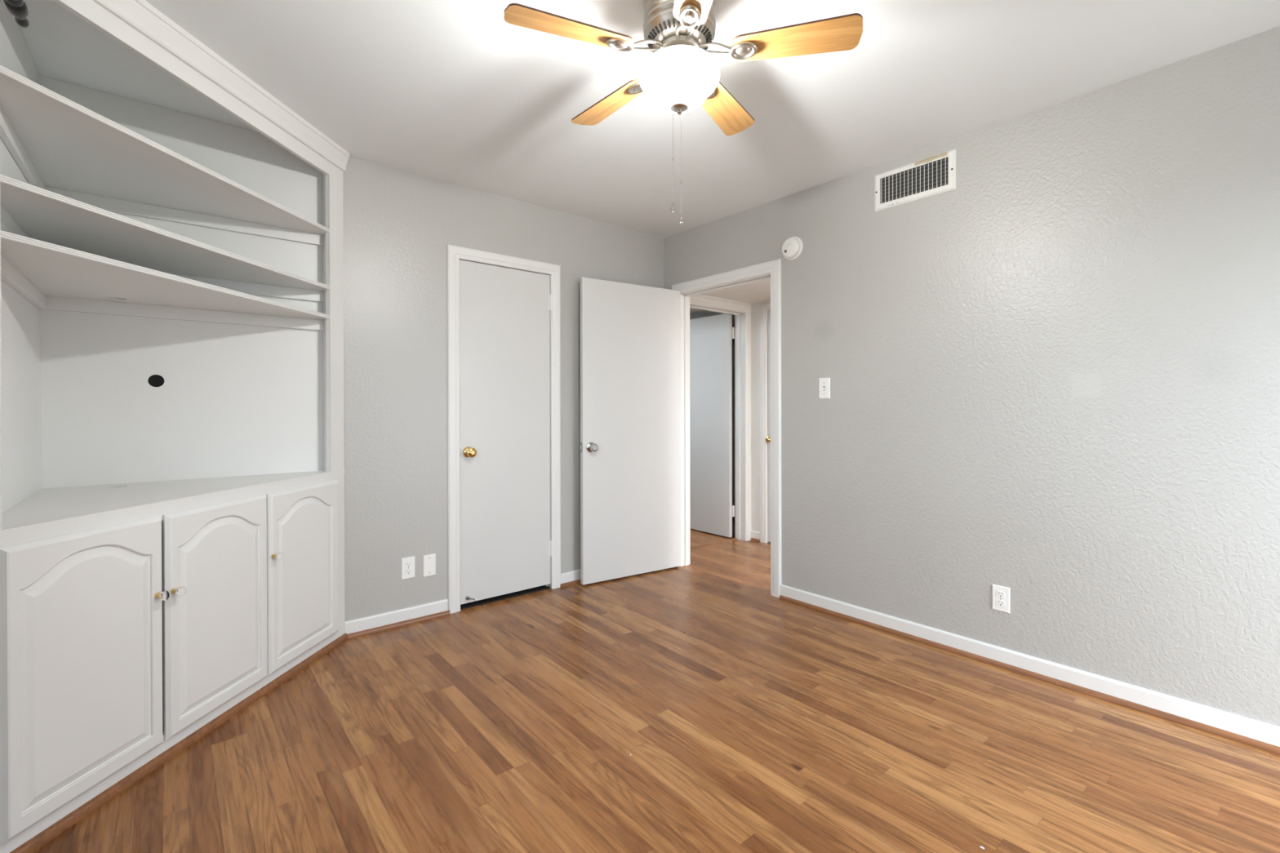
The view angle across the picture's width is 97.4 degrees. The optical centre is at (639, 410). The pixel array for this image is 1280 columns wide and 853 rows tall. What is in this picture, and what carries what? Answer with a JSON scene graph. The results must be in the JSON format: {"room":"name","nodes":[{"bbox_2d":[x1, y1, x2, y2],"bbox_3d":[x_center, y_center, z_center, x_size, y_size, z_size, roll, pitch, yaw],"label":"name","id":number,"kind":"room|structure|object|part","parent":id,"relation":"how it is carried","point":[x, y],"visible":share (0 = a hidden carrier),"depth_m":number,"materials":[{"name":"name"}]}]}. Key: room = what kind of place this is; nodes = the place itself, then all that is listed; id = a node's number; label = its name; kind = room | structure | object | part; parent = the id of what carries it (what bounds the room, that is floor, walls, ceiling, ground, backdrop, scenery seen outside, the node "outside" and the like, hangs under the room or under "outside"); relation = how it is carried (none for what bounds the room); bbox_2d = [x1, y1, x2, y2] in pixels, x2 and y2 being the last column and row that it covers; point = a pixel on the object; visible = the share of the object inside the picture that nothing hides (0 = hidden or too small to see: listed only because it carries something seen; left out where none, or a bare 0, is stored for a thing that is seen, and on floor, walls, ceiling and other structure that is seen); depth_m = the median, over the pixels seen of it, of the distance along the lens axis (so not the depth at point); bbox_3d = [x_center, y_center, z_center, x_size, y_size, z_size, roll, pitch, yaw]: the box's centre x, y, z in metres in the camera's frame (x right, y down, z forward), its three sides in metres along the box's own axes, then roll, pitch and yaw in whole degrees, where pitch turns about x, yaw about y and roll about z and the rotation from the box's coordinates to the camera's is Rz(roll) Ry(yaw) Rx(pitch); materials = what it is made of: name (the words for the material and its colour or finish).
{"room":"empty bedroom","nodes":[
{"label":"empty bedroom","id":0,"kind":"room"},
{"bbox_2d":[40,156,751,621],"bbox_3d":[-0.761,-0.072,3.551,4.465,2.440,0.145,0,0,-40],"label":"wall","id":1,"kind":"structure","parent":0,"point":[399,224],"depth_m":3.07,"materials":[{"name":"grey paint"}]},
{"bbox_2d":[344,599,448,634],"bbox_3d":[-1.289,1.110,3.010,0.526,0.083,0.012,0,0,-40],"label":"baseboard","id":2,"kind":"structure","parent":1,"relation":"attached to","point":[412,612],"depth_m":2.99,"materials":[{"name":"white paint"}]},
{"bbox_2d":[347,610,449,639],"bbox_3d":[-1.282,1.141,2.998,0.545,0.020,0.015,0,0,-40],"label":"trim","id":3,"kind":"structure","parent":1,"relation":"attached to","point":[380,628],"depth_m":2.99,"materials":[{"name":"brown wood"}]},
{"bbox_2d":[401,555,414,579],"bbox_3d":[-1.253,0.853,3.042,0.071,0.116,0.007,0,0,-40],"label":"power outlet","id":4,"kind":"object","parent":1,"relation":"attached to","point":[407,563],"visible":1,"depth_m":3.04,"materials":[{"name":"white plastic"}]},
{"bbox_2d":[404,568,411,574],"bbox_3d":[-1.251,0.873,3.041,0.034,0.028,0.002,0,0,-40],"label":"receptacle","id":5,"kind":"object","parent":4,"relation":"attached to","point":[407,571],"depth_m":3.04,"materials":[{"name":"white plastic"}]},
{"bbox_2d":[404,561,411,567],"bbox_3d":[-1.251,0.834,3.041,0.034,0.028,0.002,0,0,-40],"label":"receptacle","id":6,"kind":"object","parent":4,"relation":"attached to","point":[407,564],"depth_m":3.04,"materials":[{"name":"white plastic"}]},
{"bbox_2d":[422,553,435,577],"bbox_3d":[-1.165,0.860,3.116,0.069,0.119,0.006,0,0,-40],"label":"blank wall plate","id":7,"kind":"object","parent":1,"relation":"attached to","point":[428,561],"visible":1,"depth_m":3.11,"materials":[{"name":"white plastic"}]},
{"bbox_2d":[446,244,560,613],"bbox_3d":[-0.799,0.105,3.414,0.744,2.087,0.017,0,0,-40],"label":"trim","id":8,"kind":"structure","parent":1,"relation":"attached to","point":[454,253],"depth_m":3.22,"materials":[{"name":"white paint"}]},
{"bbox_2d":[459,259,552,604],"bbox_3d":[-0.794,0.126,3.412,0.612,1.983,0.100,0,0,-40],"label":"door","id":9,"kind":"structure","parent":1,"relation":"in","point":[506,545],"depth_m":3.40,"materials":[{"name":"white paint"}]},
{"bbox_3d":[-0.975,0.243,3.238,0.062,0.062,0.066,0,0,-40],"label":"knob","id":10,"kind":"part","parent":9,"relation":"part of","materials":[{"name":"gold metal"}]},
{"bbox_2d":[560,579,580,587],"bbox_3d":[-0.167,1.135,3.932,0.905,0.020,0.015,0,0,-40],"label":"trim","id":11,"kind":"structure","parent":1,"relation":"attached to","point":[578,581],"depth_m":3.68,"materials":[{"name":"brown wood"}]},
{"bbox_2d":[560,568,580,583],"bbox_3d":[-0.170,1.104,3.947,0.905,0.083,0.012,0,0,-40],"label":"baseboard","id":12,"kind":"structure","parent":1,"relation":"attached to","point":[572,575],"depth_m":3.70,"materials":[{"name":"white paint"}]},
{"bbox_2d":[689,295,751,541],"bbox_3d":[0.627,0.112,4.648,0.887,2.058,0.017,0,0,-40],"label":"trim","id":13,"kind":"structure","parent":1,"relation":"attached to","point":[696,300],"depth_m":4.90,"materials":[{"name":"white paint"}]},
{"bbox_2d":[19,0,1279,238],"bbox_3d":[0.127,-1.326,1.732,3.500,0.080,4.020,0,0,-40],"label":"ceiling","id":14,"kind":"structure","parent":0,"point":[454,91],"depth_m":2.18,"materials":[{"name":"paint"}]},
{"bbox_2d":[503,0,862,223],"bbox_3d":[0.096,-0.940,1.782,1.034,0.690,0.994,0,0,-40],"label":"ceiling fan","id":15,"kind":"object","parent":14,"relation":"hanging from","point":[677,32],"visible":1,"depth_m":1.69,"materials":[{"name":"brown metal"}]},
{"bbox_3d":[-0.196,-1.097,1.613,0.379,0.031,0.117,0,0,-20],"label":"blade","id":16,"kind":"part","parent":15,"relation":"part of","materials":[{"name":"brown wood"}]},
{"bbox_3d":[-0.105,-1.098,2.015,0.117,0.031,0.379,0,0,-40],"label":"blade","id":17,"kind":"part","parent":15,"relation":"part of","materials":[{"name":"brown wood"}]},
{"bbox_3d":[0.101,-0.848,1.723,0.003,0.427,0.003,0,0,-40],"label":"pull chain","id":18,"kind":"part","parent":15,"relation":"part of","materials":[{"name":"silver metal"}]},
{"bbox_3d":[0.103,-1.018,1.710,0.048,0.060,0.048,0,0,-40],"label":"bulb","id":19,"kind":"part","parent":15,"relation":"part of","materials":[{"name":"white glass"}]},
{"bbox_3d":[0.123,-1.004,1.752,0.068,0.114,0.068,0,0,-40],"label":"bowl rod","id":20,"kind":"part","parent":15,"relation":"part of","materials":[{"name":"silver metal"}]},
{"bbox_3d":[0.131,-0.843,1.793,0.003,0.437,0.003,0,0,-40],"label":"pull chain","id":21,"kind":"part","parent":15,"relation":"part of","materials":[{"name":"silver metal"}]},
{"bbox_3d":[0.142,-1.018,1.795,0.048,0.060,0.048,0,0,-40],"label":"bulb","id":22,"kind":"part","parent":15,"relation":"part of","materials":[{"name":"white glass"}]},
{"bbox_3d":[0.144,-1.096,1.405,0.117,0.031,0.379,0,0,-7],"label":"blade","id":23,"kind":"part","parent":15,"relation":"part of","materials":[{"name":"brown wood"}]},
{"bbox_3d":[0.309,-1.099,2.045,0.117,0.031,0.379,0,0,29],"label":"blade","id":24,"kind":"part","parent":15,"relation":"part of","materials":[{"name":"brown wood"}]},
{"bbox_3d":[0.459,-1.098,1.665,0.379,0.031,0.117,0,0,11],"label":"blade","id":25,"kind":"part","parent":15,"relation":"part of","materials":[{"name":"brown wood"}]},
{"bbox_2d":[32,528,1279,852],"bbox_3d":[-0.076,1.176,2.925,4.700,0.067,6.100,0,0,-40],"label":"floor","id":26,"kind":"structure","parent":0,"point":[770,724],"depth_m":1.90,"materials":[{"name":"brown wood"}]},
{"bbox_2d":[0,0,349,852],"bbox_3d":[-1.552,-0.065,2.096,1.086,2.443,1.070,0,0,-40],"label":"tall cabinet","id":27,"kind":"object","parent":26,"relation":"on","point":[172,497],"visible":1,"depth_m":2.12,"materials":[{"name":"white paint"}]},
{"bbox_3d":[-1.965,-0.062,1.751,0.010,2.439,1.050,0,0,-40],"label":"panel","id":28,"kind":"part","parent":27,"relation":"part of","materials":[{"name":"white paint"}]},
{"bbox_3d":[-1.584,0.720,1.627,0.019,0.748,0.437,0,0,5],"label":"door","id":29,"kind":"part","parent":27,"relation":"part of","materials":[{"name":"white paint"}]},
{"bbox_3d":[-1.549,0.597,1.813,0.017,0.017,0.017,0,0,5],"label":"knob","id":30,"kind":"part","parent":27,"relation":"part of","materials":[{"name":"gold metal"}]},
{"bbox_2d":[0,238,325,319],"bbox_3d":[-1.559,-0.449,2.089,1.050,0.018,1.050,0,0,-40],"label":"shelf","id":31,"kind":"object","parent":27,"relation":"attached to","point":[57,273],"depth_m":2.00,"materials":[{"name":"white paint"}]},
{"bbox_2d":[0,182,328,291],"bbox_3d":[-1.559,-0.590,2.088,1.050,0.018,1.050,0,0,-40],"label":"shelf","id":32,"kind":"object","parent":27,"relation":"attached to","point":[37,213],"depth_m":1.94,"materials":[{"name":"white paint"}]},
{"bbox_2d":[0,72,328,235],"bbox_3d":[-1.560,-0.866,2.087,1.050,0.018,1.050,0,0,-40],"label":"shelf","id":33,"kind":"object","parent":27,"relation":"attached to","point":[73,149],"depth_m":1.99,"materials":[{"name":"white paint"}]},
{"bbox_2d":[2,470,328,530],"bbox_3d":[-1.554,0.314,2.092,1.055,0.027,1.055,0,0,-40],"label":"countertop","id":34,"kind":"structure","parent":27,"relation":"on","point":[46,504],"depth_m":1.98,"materials":[{"name":"white paint"}]},
{"bbox_3d":[-1.544,0.602,1.869,0.017,0.017,0.017,0,0,5],"label":"knob","id":35,"kind":"part","parent":27,"relation":"part of","materials":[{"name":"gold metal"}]},
{"bbox_2d":[9,633,347,852],"bbox_3d":[-1.541,1.141,2.133,0.016,0.028,1.417,0,0,5],"label":"trim","id":36,"kind":"structure","parent":27,"relation":"attached to","point":[59,827],"depth_m":1.82,"materials":[{"name":"brown wood"}]},
{"bbox_3d":[-1.933,-0.065,2.469,0.961,2.439,0.010,0,0,-40],"label":"panel","id":37,"kind":"part","parent":27,"relation":"part of","materials":[{"name":"white paint"}]},
{"bbox_3d":[-1.544,0.718,2.077,0.019,0.747,0.445,0,0,5],"label":"door","id":38,"kind":"part","parent":27,"relation":"part of","materials":[{"name":"white paint"}]},
{"bbox_3d":[-1.537,-1.240,2.095,0.036,0.088,1.456,0,0,5],"label":"crown moulding","id":39,"kind":"part","parent":27,"relation":"part of","materials":[{"name":"white paint"}]},
{"bbox_3d":[-1.504,0.717,2.536,0.019,0.746,0.457,0,0,5],"label":"door","id":40,"kind":"part","parent":27,"relation":"part of","materials":[{"name":"white paint"}]},
{"bbox_2d":[690,537,737,550],"bbox_3d":[0.555,1.138,4.746,0.762,0.006,0.045,0,0,-40],"label":"trim","id":41,"kind":"structure","parent":26,"relation":"on","point":[731,539],"depth_m":4.80,"materials":[{"name":"brown wood"}]},
{"bbox_2d":[689,311,735,533],"bbox_3d":[-0.200,0.100,5.441,1.450,2.078,2.080,0,0,-40],"label":"wall","id":42,"kind":"structure","parent":0,"point":[711,313],"depth_m":5.18,"materials":[{"name":"paint"}]},
{"bbox_2d":[689,313,734,537],"bbox_3d":[0.580,0.133,5.266,0.051,1.988,0.750,0,0,-40],"label":"door","id":43,"kind":"structure","parent":42,"relation":"in","point":[712,510],"depth_m":5.14,"materials":[{"name":"white paint"}]},
{"bbox_2d":[689,279,770,315],"bbox_3d":[1.223,-0.965,4.008,1.100,0.060,6.100,0,0,-40],"label":"ceiling","id":44,"kind":"structure","parent":0,"point":[759,291],"depth_m":4.54,"materials":[{"name":"beige paint"}]},
{"bbox_2d":[751,300,770,532],"bbox_3d":[2.210,0.104,3.575,0.120,2.078,3.925,0,0,-40],"label":"wall","id":45,"kind":"structure","parent":0,"point":[755,307],"depth_m":4.92,"materials":[{"name":"beige paint"}]},
{"bbox_2d":[751,529,759,539],"bbox_3d":[1.009,1.098,4.913,0.012,0.083,0.105,0,0,-40],"label":"baseboard","id":46,"kind":"structure","parent":45,"relation":"attached to","point":[756,535],"depth_m":4.91,"materials":[{"name":"beige paint"}]},
{"bbox_2d":[751,537,759,542],"bbox_3d":[1.004,1.129,4.899,0.015,0.020,0.085,0,0,-40],"label":"trim","id":47,"kind":"structure","parent":45,"relation":"attached to","point":[752,539],"depth_m":4.89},
{"bbox_2d":[760,302,770,542],"bbox_3d":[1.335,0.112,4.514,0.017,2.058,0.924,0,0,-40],"label":"trim","id":48,"kind":"structure","parent":45,"relation":"attached to","point":[764,307],"depth_m":4.83,"materials":[{"name":"white paint"}]},
{"bbox_2d":[764,310,770,542],"bbox_3d":[1.335,0.139,4.513,0.100,1.979,0.781,0,0,-40],"label":"door","id":49,"kind":"structure","parent":45,"relation":"in","point":[767,439],"depth_m":4.81,"materials":[{"name":"white paint"}]},
{"bbox_3d":[1.097,0.249,4.772,0.066,0.062,0.062,0,0,-40],"label":"knob","id":50,"kind":"part","parent":49,"relation":"part of","materials":[{"name":"gold metal"}]},
{"bbox_3d":[1.360,0.139,4.534,0.034,1.979,0.781,0,0,-40],"label":"panel","id":51,"kind":"part","parent":49,"relation":"part of","materials":[{"name":"white paint"}]},
{"bbox_2d":[663,26,1279,727],"bbox_3d":[1.433,-0.072,2.829,0.100,2.440,4.020,0,0,-40],"label":"wall","id":52,"kind":"structure","parent":0,"point":[1054,372],"depth_m":2.34,"materials":[{"name":"grey paint"}]},
{"bbox_2d":[579,277,680,585],"bbox_3d":[-0.031,0.135,3.855,0.818,1.998,0.096,0,0,-33],"label":"door","id":53,"kind":"structure","parent":52,"relation":"in","point":[630,446],"depth_m":3.84,"materials":[{"name":"white paint"}]},
{"bbox_3d":[-0.306,0.242,3.654,0.064,0.064,0.060,0,0,-33],"label":"knob","id":54,"kind":"part","parent":53,"relation":"part of","materials":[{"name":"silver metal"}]},
{"bbox_2d":[680,273,770,566],"bbox_3d":[0.592,0.140,3.834,0.102,2.009,0.842,0,0,-40],"label":"trim","id":55,"kind":"structure","parent":52,"relation":"attached to","point":[684,297],"depth_m":4.13,"materials":[{"name":"white paint"}]},
{"bbox_2d":[671,258,781,598],"bbox_3d":[0.547,0.111,3.796,0.017,2.069,0.964,0,0,-40],"label":"trim","id":56,"kind":"structure","parent":52,"relation":"attached to","point":[773,267],"depth_m":3.45,"materials":[{"name":"white paint"}]},
{"bbox_2d":[782,236,803,260],"bbox_3d":[0.899,-0.966,3.347,0.044,0.138,0.138,0,0,-40],"label":"smoke detector","id":57,"kind":"object","parent":52,"relation":"attached to","point":[793,247],"visible":1,"depth_m":3.32,"materials":[{"name":"white plastic"}]},
{"bbox_2d":[818,377,830,398],"bbox_3d":[1.045,-0.125,3.199,0.017,0.118,0.069,0,0,-40],"label":"light switch","id":58,"kind":"object","parent":52,"relation":"attached to","point":[824,383],"visible":1,"depth_m":3.20,"materials":[{"name":"white plastic"}]},
{"bbox_2d":[875,148,956,211],"bbox_3d":[1.366,-1.143,2.814,0.011,0.190,0.401,0,0,-40],"label":"air vent","id":59,"kind":"object","parent":52,"relation":"in","point":[935,175],"visible":1,"depth_m":2.80,"materials":[{"name":"metal"}]},
{"bbox_2d":[991,584,1009,613],"bbox_3d":[1.620,0.847,2.526,0.007,0.114,0.070,0,0,-40],"label":"power outlet","id":60,"kind":"object","parent":52,"relation":"attached to","point":[1000,594],"visible":1,"depth_m":2.52,"materials":[{"name":"white plastic"}]},
{"bbox_2d":[995,600,1004,606],"bbox_3d":[1.618,0.866,2.525,0.002,0.028,0.034,0,0,-40],"label":"receptacle","id":61,"kind":"object","parent":60,"relation":"attached to","point":[998,602],"depth_m":2.52,"materials":[{"name":"white plastic"}]},
{"bbox_2d":[995,591,1004,598],"bbox_3d":[1.618,0.827,2.525,0.002,0.028,0.034,0,0,-40],"label":"receptacle","id":62,"kind":"object","parent":60,"relation":"attached to","point":[999,594],"depth_m":2.52,"materials":[{"name":"white plastic"}]},
{"bbox_2d":[779,595,1279,755],"bbox_3d":[1.723,1.139,2.381,0.015,0.020,2.714,0,0,-40],"label":"trim","id":63,"kind":"structure","parent":52,"relation":"attached to","point":[1238,738],"depth_m":2.33,"materials":[{"name":"brown wood"}]},
{"bbox_2d":[780,584,1279,746],"bbox_3d":[1.733,1.107,2.390,0.012,0.083,2.716,0,0,-40],"label":"baseboard","id":64,"kind":"structure","parent":52,"relation":"attached to","point":[1267,733],"depth_m":2.34,"materials":[{"name":"white paint"}]},
{"bbox_3d":[-1.113,-0.059,0.697,0.150,2.440,4.020,0,0,-40],"label":"wall","id":65,"kind":"structure","parent":0,"visible":0},
{"bbox_2d":[3,0,29,27],"bbox_3d":[-0.862,-0.823,0.595,0.108,0.052,1.561,0,0,-40],"label":"curtain rod","id":66,"kind":"object","parent":65,"relation":"attached to","point":[18,8],"visible":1,"depth_m":1.16,"materials":[{"name":"black metal"}]}
]}

